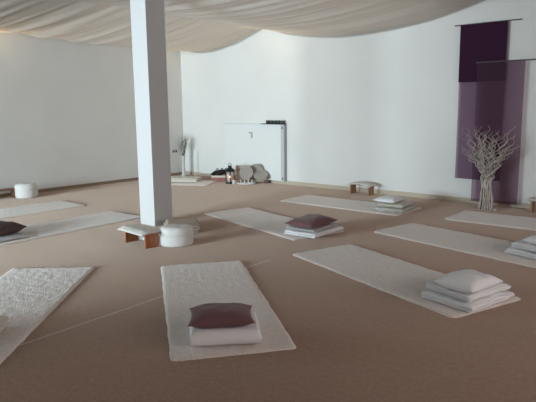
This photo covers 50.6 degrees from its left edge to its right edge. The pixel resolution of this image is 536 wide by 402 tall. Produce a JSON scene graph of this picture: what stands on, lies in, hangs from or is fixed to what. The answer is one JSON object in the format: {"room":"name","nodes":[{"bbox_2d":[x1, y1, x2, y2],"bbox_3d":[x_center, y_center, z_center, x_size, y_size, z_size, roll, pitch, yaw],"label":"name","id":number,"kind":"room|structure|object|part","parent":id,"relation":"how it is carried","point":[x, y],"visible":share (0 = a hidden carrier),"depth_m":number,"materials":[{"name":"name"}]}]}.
{"room":"yoga studio","nodes":[
{"label":"yoga studio","id":0,"kind":"room"},
{"bbox_2d":[0,32,183,193],"bbox_3d":[-7.761,-1.178,6.298,0.200,3.450,17.700,7,12,40],"label":"wall","id":1,"kind":"structure","parent":0,"point":[68,116],"depth_m":10.80,"materials":[{"name":"white paint"}]},
{"bbox_2d":[0,0,131,47],"label":"drape","id":2,"kind":"object","parent":1,"relation":"attached to","point":[81,21],"depth_m":8.79,"materials":[{"name":"grey fabric"}]},
{"bbox_2d":[0,172,181,196],"bbox_3d":[-7.660,0.505,6.504,0.016,0.060,17.660,7,12,40],"label":"baseboard","id":3,"kind":"structure","parent":1,"relation":"attached to","point":[178,173],"depth_m":11.19,"materials":[{"name":"brown wood"}]},
{"bbox_2d":[130,0,172,225],"bbox_3d":[-1.500,-1.407,7.274,0.300,3.450,0.300,7,12,40],"label":"pillar","id":4,"kind":"structure","parent":0,"point":[147,16],"depth_m":7.21,"materials":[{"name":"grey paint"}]},
{"bbox_2d":[0,174,535,401],"bbox_3d":[-2.730,1.261,2.377,13.360,0.200,18.100,7,12,40],"label":"floor","id":5,"kind":"structure","parent":0,"point":[354,341],"depth_m":4.05,"materials":[{"name":"brown carpet"}]},
{"bbox_2d":[0,188,15,197],"bbox_3d":[-4.643,-0.106,9.696,0.620,0.165,0.200,-9,13,-43],"label":"bench","id":6,"kind":"object","parent":5,"relation":"on","point":[12,190],"visible":1,"depth_m":9.83,"materials":[{"name":"brown wood"}]},
{"bbox_3d":[-4.644,-0.178,9.684,0.620,0.020,0.200,-9,13,-43],"label":"seat","id":7,"kind":"part","parent":6,"relation":"part of","materials":[{"name":"brown wood"}]},
{"bbox_3d":[-4.441,-0.129,9.888,0.022,0.144,0.184,-9,13,-43],"label":"leg","id":8,"kind":"part","parent":6,"relation":"part of","materials":[{"name":"brown wood"}]},
{"bbox_2d":[14,182,37,198],"bbox_3d":[-4.214,-0.190,9.897,0.378,0.257,0.348,-6,11,-29],"label":"pouf","id":9,"kind":"object","parent":5,"relation":"on","point":[23,190],"visible":1,"depth_m":9.76,"materials":[{"name":"white fabric"}]},
{"bbox_2d":[14,182,37,190],"bbox_3d":[-4.215,-0.259,9.886,0.378,0.117,0.347,-6,11,-29],"label":"cushion","id":10,"kind":"object","parent":9,"relation":"on","point":[23,186],"depth_m":9.76,"materials":[{"name":"white fabric"}]},
{"bbox_2d":[15,189,37,198],"bbox_3d":[-4.213,-0.133,9.906,0.374,0.140,0.343,-6,11,-29],"label":"cushion","id":11,"kind":"object","parent":9,"relation":"on","point":[19,193],"depth_m":9.76,"materials":[{"name":"white fabric"}]},
{"bbox_2d":[0,201,85,218],"bbox_3d":[-3.857,0.168,8.425,0.800,0.018,2.146,7,12,40],"label":"yoga mat","id":12,"kind":"object","parent":5,"relation":"on","point":[9,212],"visible":1,"depth_m":8.70,"materials":[{"name":"beige fabric"}]},
{"bbox_2d":[0,267,93,364],"bbox_3d":[-2.027,0.811,4.385,0.804,0.020,2.151,-1,9,-1],"label":"yoga mat","id":13,"kind":"object","parent":5,"relation":"on","point":[28,296],"visible":0.98,"depth_m":4.61,"materials":[{"name":"beige fabric"}]},
{"bbox_2d":[0,315,9,332],"bbox_3d":[-2.031,0.857,3.770,0.479,0.090,0.387,-1,9,-1],"label":"folded blanket","id":14,"kind":"object","parent":13,"relation":"on","point":[4,323],"visible":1,"depth_m":3.90,"materials":[{"name":"beige fabric"}]},
{"bbox_2d":[0,211,140,245],"bbox_3d":[-2.695,0.327,7.380,0.801,0.018,2.146,7,12,37],"label":"yoga mat","id":15,"kind":"object","parent":5,"relation":"on","point":[36,231],"visible":0.86,"depth_m":7.43,"materials":[{"name":"beige fabric"}]},
{"bbox_2d":[0,232,28,241],"bbox_3d":[-3.236,0.414,6.737,0.674,0.027,0.486,7,12,40],"label":"folded blanket","id":16,"kind":"object","parent":15,"relation":"on","point":[16,235],"visible":0.56,"depth_m":6.65,"materials":[{"name":"grey fabric"}]},
{"bbox_2d":[0,221,26,235],"bbox_3d":[-3.252,0.317,6.795,0.520,0.135,0.460,3,10,20],"label":"pillow","id":17,"kind":"object","parent":16,"relation":"on","point":[6,227],"visible":1,"depth_m":6.74,"materials":[{"name":"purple fabric"}]},
{"bbox_2d":[117,224,160,248],"bbox_3d":[-1.421,0.391,6.360,0.290,0.197,0.531,-9,13,-43],"label":"bench","id":18,"kind":"object","parent":5,"relation":"on","point":[133,231],"visible":1,"depth_m":6.24,"materials":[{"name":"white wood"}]},
{"bbox_3d":[-1.566,0.391,6.514,0.166,0.149,0.022,-9,13,-43],"label":"leg","id":19,"kind":"part","parent":18,"relation":"part of","materials":[{"name":"brown wood"}]},
{"bbox_3d":[-1.276,0.437,6.213,0.166,0.149,0.022,-9,13,-43],"label":"leg","id":20,"kind":"part","parent":18,"relation":"part of","materials":[{"name":"brown wood"}]},
{"bbox_2d":[19,259,270,345],"bbox_3d":[-1.540,0.919,3.756,0.017,0.001,5.003,7,12,38],"label":"trim","id":21,"kind":"structure","parent":5,"relation":"on","point":[269,259],"depth_m":4.09,"materials":[{"name":"beige carpet"}]},
{"bbox_2d":[159,224,192,247],"bbox_3d":[-1.022,0.379,6.333,0.378,0.220,0.308,-2,9,-9],"label":"pouf","id":22,"kind":"object","parent":5,"relation":"on","point":[171,235],"visible":1,"depth_m":6.21,"materials":[{"name":"white fabric"}]},
{"bbox_2d":[159,224,192,236],"bbox_3d":[-1.022,0.320,6.323,0.376,0.100,0.306,-2,9,-9],"label":"cushion","id":23,"kind":"object","parent":22,"relation":"on","point":[171,230],"depth_m":6.22,"materials":[{"name":"white fabric"}]},
{"bbox_2d":[160,235,192,247],"bbox_3d":[-1.022,0.428,6.341,0.374,0.119,0.303,-2,9,-9],"label":"cushion","id":24,"kind":"object","parent":22,"relation":"on","point":[172,241],"depth_m":6.21,"materials":[{"name":"white fabric"}]},
{"bbox_2d":[164,218,199,232],"bbox_3d":[-1.087,0.306,7.120,0.432,0.102,0.553,-3,10,-11],"label":"folded blanket","id":25,"kind":"object","parent":5,"relation":"on","point":[193,222],"visible":0.45,"depth_m":7.06,"materials":[{"name":"beige fabric"}]},
{"bbox_2d":[181,155,185,175],"bbox_3d":[-1.894,-0.788,12.720,0.120,0.470,0.120,7,12,40],"label":"floor vase","id":26,"kind":"object","parent":5,"relation":"on","point":[182,156],"visible":0.94,"depth_m":12.70,"materials":[{"name":"grey ceramic"}]},
{"bbox_2d":[177,134,188,155],"bbox_3d":[-1.859,-1.234,12.623,0.347,0.705,0.238,7,12,40],"label":"dry twigs","id":27,"kind":"object","parent":26,"relation":"in","point":[182,140],"visible":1,"depth_m":12.63,"materials":[{"name":"grey plant"}]},
{"bbox_2d":[171,180,216,185],"bbox_3d":[-1.817,-0.388,11.670,1.460,0.018,0.801,2,10,14],"label":"yoga mat","id":28,"kind":"object","parent":5,"relation":"on","point":[201,182],"visible":0.48,"depth_m":11.42,"materials":[{"name":"beige fabric"}]},
{"bbox_2d":[171,176,200,181],"bbox_3d":[-1.819,-0.457,11.781,0.818,0.079,0.450,0,9,5],"label":"folded blanket","id":29,"kind":"object","parent":28,"relation":"on","point":[173,178],"visible":0.67,"depth_m":11.59,"materials":[{"name":"beige fabric"}]},
{"bbox_2d":[211,174,231,181],"bbox_3d":[-0.968,-0.481,11.854,0.390,0.125,0.250,0,9,4],"label":"box","id":30,"kind":"object","parent":5,"relation":"on","point":[219,178],"visible":0.71,"depth_m":11.74,"materials":[{"name":"red"}]},
{"bbox_2d":[211,168,228,174],"bbox_3d":[-0.998,-0.617,11.822,0.396,0.148,0.188,0,9,4],"label":"bundle","id":31,"kind":"object","parent":30,"relation":"on","point":[216,172],"visible":0.84,"depth_m":11.78,"materials":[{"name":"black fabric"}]},
{"bbox_3d":[-0.968,-0.524,11.847,0.390,0.039,0.250,0,9,4],"label":"lid","id":32,"kind":"part","parent":30,"relation":"part of","materials":[{"name":"beige paper"}]},
{"bbox_2d":[161,261,295,360],"bbox_3d":[-0.424,0.773,4.516,0.802,0.018,2.147,-3,10,-12],"label":"yoga mat","id":33,"kind":"object","parent":5,"relation":"on","point":[185,286],"visible":0.79,"depth_m":4.43,"materials":[{"name":"beige fabric"}]},
{"bbox_2d":[190,310,261,346],"bbox_3d":[-0.285,0.835,3.733,0.460,0.107,0.402,-2,9,-5],"label":"folded blanket","id":34,"kind":"object","parent":33,"relation":"on","point":[248,334],"visible":0.67,"depth_m":3.55,"materials":[{"name":"white fabric"}]},
{"bbox_2d":[188,303,254,328],"bbox_3d":[-0.305,0.733,3.696,0.430,0.099,0.330,-2,9,-5],"label":"pillow","id":35,"kind":"object","parent":34,"relation":"on","point":[208,315],"visible":1,"depth_m":3.58,"materials":[{"name":"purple fabric"}]},
{"bbox_2d":[225,163,234,183],"bbox_3d":[-0.766,-0.560,11.426,0.234,0.415,0.203,4,10,25],"label":"lantern","id":36,"kind":"object","parent":5,"relation":"on","point":[229,169],"visible":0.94,"depth_m":11.37,"materials":[{"name":"black metal"}]},
{"bbox_2d":[235,165,250,179],"bbox_3d":[-0.513,-0.577,11.570,0.339,0.307,0.064,1,10,12],"label":"board","id":37,"kind":"object","parent":5,"relation":"on","point":[238,167],"visible":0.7,"depth_m":11.58,"materials":[{"name":"beige wood"}]},
{"bbox_2d":[236,179,254,184],"bbox_3d":[-0.441,-0.382,11.309,0.390,0.095,0.214,0,9,4],"label":"display tray","id":38,"kind":"object","parent":5,"relation":"on","point":[240,182],"visible":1,"depth_m":11.26,"materials":[{"name":"white ceramic"}]},
{"bbox_3d":[-0.440,-0.350,11.314,0.390,0.030,0.214,0,9,4],"label":"dish","id":39,"kind":"part","parent":38,"relation":"part of","materials":[{"name":"white ceramic"}]},
{"bbox_2d":[240,166,252,178],"bbox_3d":[-0.429,-0.568,11.280,0.270,0.267,0.057,0,9,2],"label":"disc","id":40,"kind":"object","parent":38,"relation":"on","point":[246,172],"visible":1,"depth_m":11.27,"materials":[{"name":"beige"}]},
{"bbox_2d":[250,164,262,177],"bbox_3d":[-0.239,-0.603,11.390,0.290,0.287,0.058,-1,9,-4],"label":"disc","id":41,"kind":"object","parent":38,"relation":"on","point":[256,167],"visible":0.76,"depth_m":11.38,"materials":[{"name":"beige"}]},
{"bbox_2d":[253,169,267,179],"bbox_3d":[-0.147,-0.532,11.323,0.300,0.188,0.245,-1,9,0],"label":"disc","id":42,"kind":"object","parent":41,"relation":"on","point":[260,175],"visible":1,"depth_m":11.30,"materials":[{"name":"beige"}]},
{"bbox_2d":[204,207,343,240],"bbox_3d":[-0.002,0.269,7.548,0.804,0.018,2.150,-7,11,-35],"label":"yoga mat","id":43,"kind":"object","parent":5,"relation":"on","point":[267,222],"visible":0.7,"depth_m":7.64,"materials":[{"name":"beige fabric"}]},
{"bbox_2d":[285,226,343,237],"bbox_3d":[0.558,0.343,6.816,0.450,0.058,0.616,7,12,40],"label":"folded blanket","id":44,"kind":"object","parent":43,"relation":"on","point":[308,234],"visible":0.62,"depth_m":6.62,"materials":[{"name":"white fabric"}]},
{"bbox_2d":[286,222,340,231],"bbox_3d":[0.549,0.291,6.821,0.407,0.030,0.574,7,12,40],"label":"folded blanket","id":45,"kind":"object","parent":44,"relation":"on","point":[332,224],"visible":0.35,"depth_m":6.66,"materials":[{"name":"grey fabric"}]},
{"bbox_2d":[285,214,336,228],"bbox_3d":[0.518,0.230,6.736,0.400,0.112,0.560,7,12,40],"label":"pillow","id":46,"kind":"object","parent":45,"relation":"on","point":[309,221],"visible":1,"depth_m":6.60,"materials":[{"name":"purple fabric"}]},
{"bbox_2d":[280,195,421,215],"bbox_3d":[1.239,0.046,8.824,2.150,0.019,0.802,7,12,41],"label":"yoga mat","id":47,"kind":"object","parent":5,"relation":"on","point":[330,202],"visible":0.84,"depth_m":8.83,"materials":[{"name":"beige fabric"}]},
{"bbox_2d":[374,205,416,212],"bbox_3d":[1.871,0.088,8.302,0.441,0.053,0.576,6,11,34],"label":"folded blanket","id":48,"kind":"object","parent":47,"relation":"on","point":[379,208],"visible":0.59,"depth_m":8.12,"materials":[{"name":"fabric"}]},
{"bbox_2d":[377,200,415,207],"bbox_3d":[1.889,0.031,8.317,0.407,0.045,0.511,6,11,35],"label":"folded blanket","id":49,"kind":"object","parent":48,"relation":"on","point":[403,203],"visible":0.76,"depth_m":8.17,"materials":[{"name":"beige fabric"}]},
{"bbox_2d":[373,195,406,202],"bbox_3d":[1.792,-0.039,8.334,0.360,0.079,0.440,7,12,38],"label":"pillow","id":50,"kind":"object","parent":49,"relation":"on","point":[387,198],"visible":1,"depth_m":8.23,"materials":[{"name":"white fabric"}]},
{"bbox_2d":[347,182,376,195],"bbox_3d":[1.627,-0.223,9.844,0.479,0.211,0.234,8,13,44],"label":"bench","id":51,"kind":"object","parent":5,"relation":"on","point":[370,191],"visible":1,"depth_m":9.75,"materials":[{"name":"brown wood"}]},
{"bbox_3d":[1.496,-0.220,9.975,0.022,0.164,0.166,8,13,44],"label":"leg","id":52,"kind":"part","parent":51,"relation":"part of","materials":[{"name":"brown wood"}]},
{"bbox_3d":[1.760,-0.180,9.719,0.022,0.164,0.166,8,13,44],"label":"leg","id":53,"kind":"part","parent":51,"relation":"part of","materials":[{"name":"brown wood"}]},
{"bbox_2d":[293,244,520,317],"bbox_3d":[1.116,0.651,5.147,0.800,0.019,2.148,-6,11,-30],"label":"yoga mat","id":54,"kind":"object","parent":5,"relation":"on","point":[402,279],"visible":0.77,"depth_m":5.14,"materials":[{"name":"beige fabric"}]},
{"bbox_2d":[421,289,514,312],"bbox_3d":[1.557,0.721,4.433,0.582,0.065,0.474,-7,12,-36],"label":"folded blanket","id":55,"kind":"object","parent":54,"relation":"on","point":[482,302],"visible":0.51,"depth_m":4.26,"materials":[{"name":"white fabric"}]},
{"bbox_2d":[425,278,510,301],"bbox_3d":[1.566,0.655,4.441,0.532,0.060,0.433,-7,11,-34],"label":"folded blanket","id":56,"kind":"object","parent":55,"relation":"on","point":[430,284],"visible":0.38,"depth_m":4.30,"materials":[{"name":"white fabric"}]},
{"bbox_2d":[433,269,502,293],"bbox_3d":[1.518,0.594,4.297,0.420,0.112,0.340,-8,12,-37],"label":"pillow","id":57,"kind":"object","parent":56,"relation":"on","point":[469,281],"visible":1,"depth_m":4.21,"materials":[{"name":"white fabric"}]},
{"bbox_2d":[374,223,535,267],"bbox_3d":[2.205,0.454,6.278,0.802,0.018,2.148,-8,12,-36],"label":"yoga mat","id":58,"kind":"object","parent":5,"relation":"on","point":[478,245],"visible":0.87,"depth_m":6.31,"materials":[{"name":"beige fabric"}]},
{"bbox_2d":[504,246,535,259],"bbox_3d":[2.761,0.497,5.724,0.576,0.062,0.473,-7,11,-33],"label":"folded blanket","id":59,"kind":"object","parent":58,"relation":"on","point":[512,250],"visible":0.56,"depth_m":5.63,"materials":[{"name":"white fabric"}]},
{"bbox_2d":[511,240,535,251],"bbox_3d":[2.789,0.434,5.704,0.536,0.060,0.432,-7,11,-33],"label":"folded blanket","id":60,"kind":"object","parent":59,"relation":"on","point":[522,244],"visible":0.69,"depth_m":5.65,"materials":[{"name":"white fabric"}]},
{"bbox_2d":[522,235,535,244],"bbox_3d":[2.802,0.376,5.602,0.440,0.092,0.360,-6,11,-31],"label":"pillow","id":61,"kind":"object","parent":60,"relation":"on","point":[532,239],"visible":1,"depth_m":5.59,"materials":[{"name":"white fabric"}]},
{"bbox_2d":[461,126,517,209],"bbox_3d":[3.137,-0.475,8.180,0.823,1.223,0.445,7,12,40],"label":"bundle","id":62,"kind":"object","parent":5,"relation":"on","point":[486,195],"visible":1,"depth_m":8.20,"materials":[{"name":"grey plant"}]},
{"bbox_2d":[444,210,535,230],"bbox_3d":[3.398,0.288,7.204,2.148,0.018,0.800,7,12,40],"label":"yoga mat","id":63,"kind":"object","parent":5,"relation":"on","point":[519,222],"visible":1,"depth_m":7.47,"materials":[{"name":"beige fabric"}]},
{"bbox_2d":[527,197,535,212],"bbox_3d":[3.893,0.071,7.898,0.488,0.212,0.254,7,12,40],"label":"bench","id":64,"kind":"object","parent":5,"relation":"on","point":[532,199],"visible":1,"depth_m":7.96,"materials":[{"name":"brown wood"}]},
{"bbox_3d":[3.749,0.076,8.024,0.022,0.164,0.184,7,12,40],"label":"leg","id":65,"kind":"part","parent":64,"relation":"part of","materials":[{"name":"brown wood"}]},
{"bbox_2d":[180,0,535,203],"bbox_3d":[3.050,-1.708,8.797,13.360,3.450,0.200,7,12,40],"label":"wall","id":66,"kind":"structure","parent":0,"point":[389,110],"depth_m":9.87,"materials":[{"name":"white paint"}]},
{"bbox_2d":[165,14,261,52],"label":"drape","id":67,"kind":"object","parent":66,"relation":"attached to","point":[192,35],"depth_m":10.72,"materials":[{"name":"grey fabric"}]},
{"bbox_2d":[224,123,286,181],"bbox_3d":[-0.281,-1.013,11.599,1.630,1.122,0.094,7,12,40],"label":"door","id":68,"kind":"structure","parent":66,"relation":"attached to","point":[265,145],"depth_m":11.44,"materials":[{"name":"grey laminate"}]},
{"bbox_2d":[77,0,485,37],"bbox_3d":[-2.507,-2.187,4.913,4.440,0.385,12.694,7,12,40],"label":"drape","id":69,"kind":"object","parent":66,"relation":"attached to","point":[302,18],"visible":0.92,"depth_m":8.15,"materials":[{"name":"grey fabric"}]},
{"bbox_2d":[186,171,529,208],"bbox_3d":[2.998,-0.029,8.989,12.928,0.075,0.018,7,12,40],"label":"baseboard","id":70,"kind":"structure","parent":66,"relation":"attached to","point":[377,191],"depth_m":9.78,"materials":[{"name":"beige wood"}]},
{"bbox_2d":[455,18,521,81],"bbox_3d":[3.218,-1.473,8.493,0.970,2.333,0.047,7,12,40],"label":"wall hanging","id":71,"kind":"object","parent":66,"relation":"attached to","point":[484,41],"depth_m":8.39,"materials":[{"name":"purple fabric"}]},
{"bbox_3d":[3.215,-2.616,8.316,0.970,0.020,0.018,7,12,40],"label":"rod","id":72,"kind":"part","parent":71,"relation":"part of","materials":[{"name":"grey metal"}]},
{"bbox_2d":[471,59,535,204],"bbox_3d":[3.443,-0.992,8.311,0.900,2.089,0.024,7,12,40],"label":"wall hanging","id":73,"kind":"object","parent":66,"relation":"attached to","point":[500,84],"depth_m":8.32,"materials":[{"name":"purple fabric"}]},
{"bbox_3d":[3.434,-2.013,8.146,0.900,0.020,0.018,7,12,40],"label":"rod","id":74,"kind":"part","parent":73,"relation":"part of","materials":[{"name":"grey metal"}]}
]}

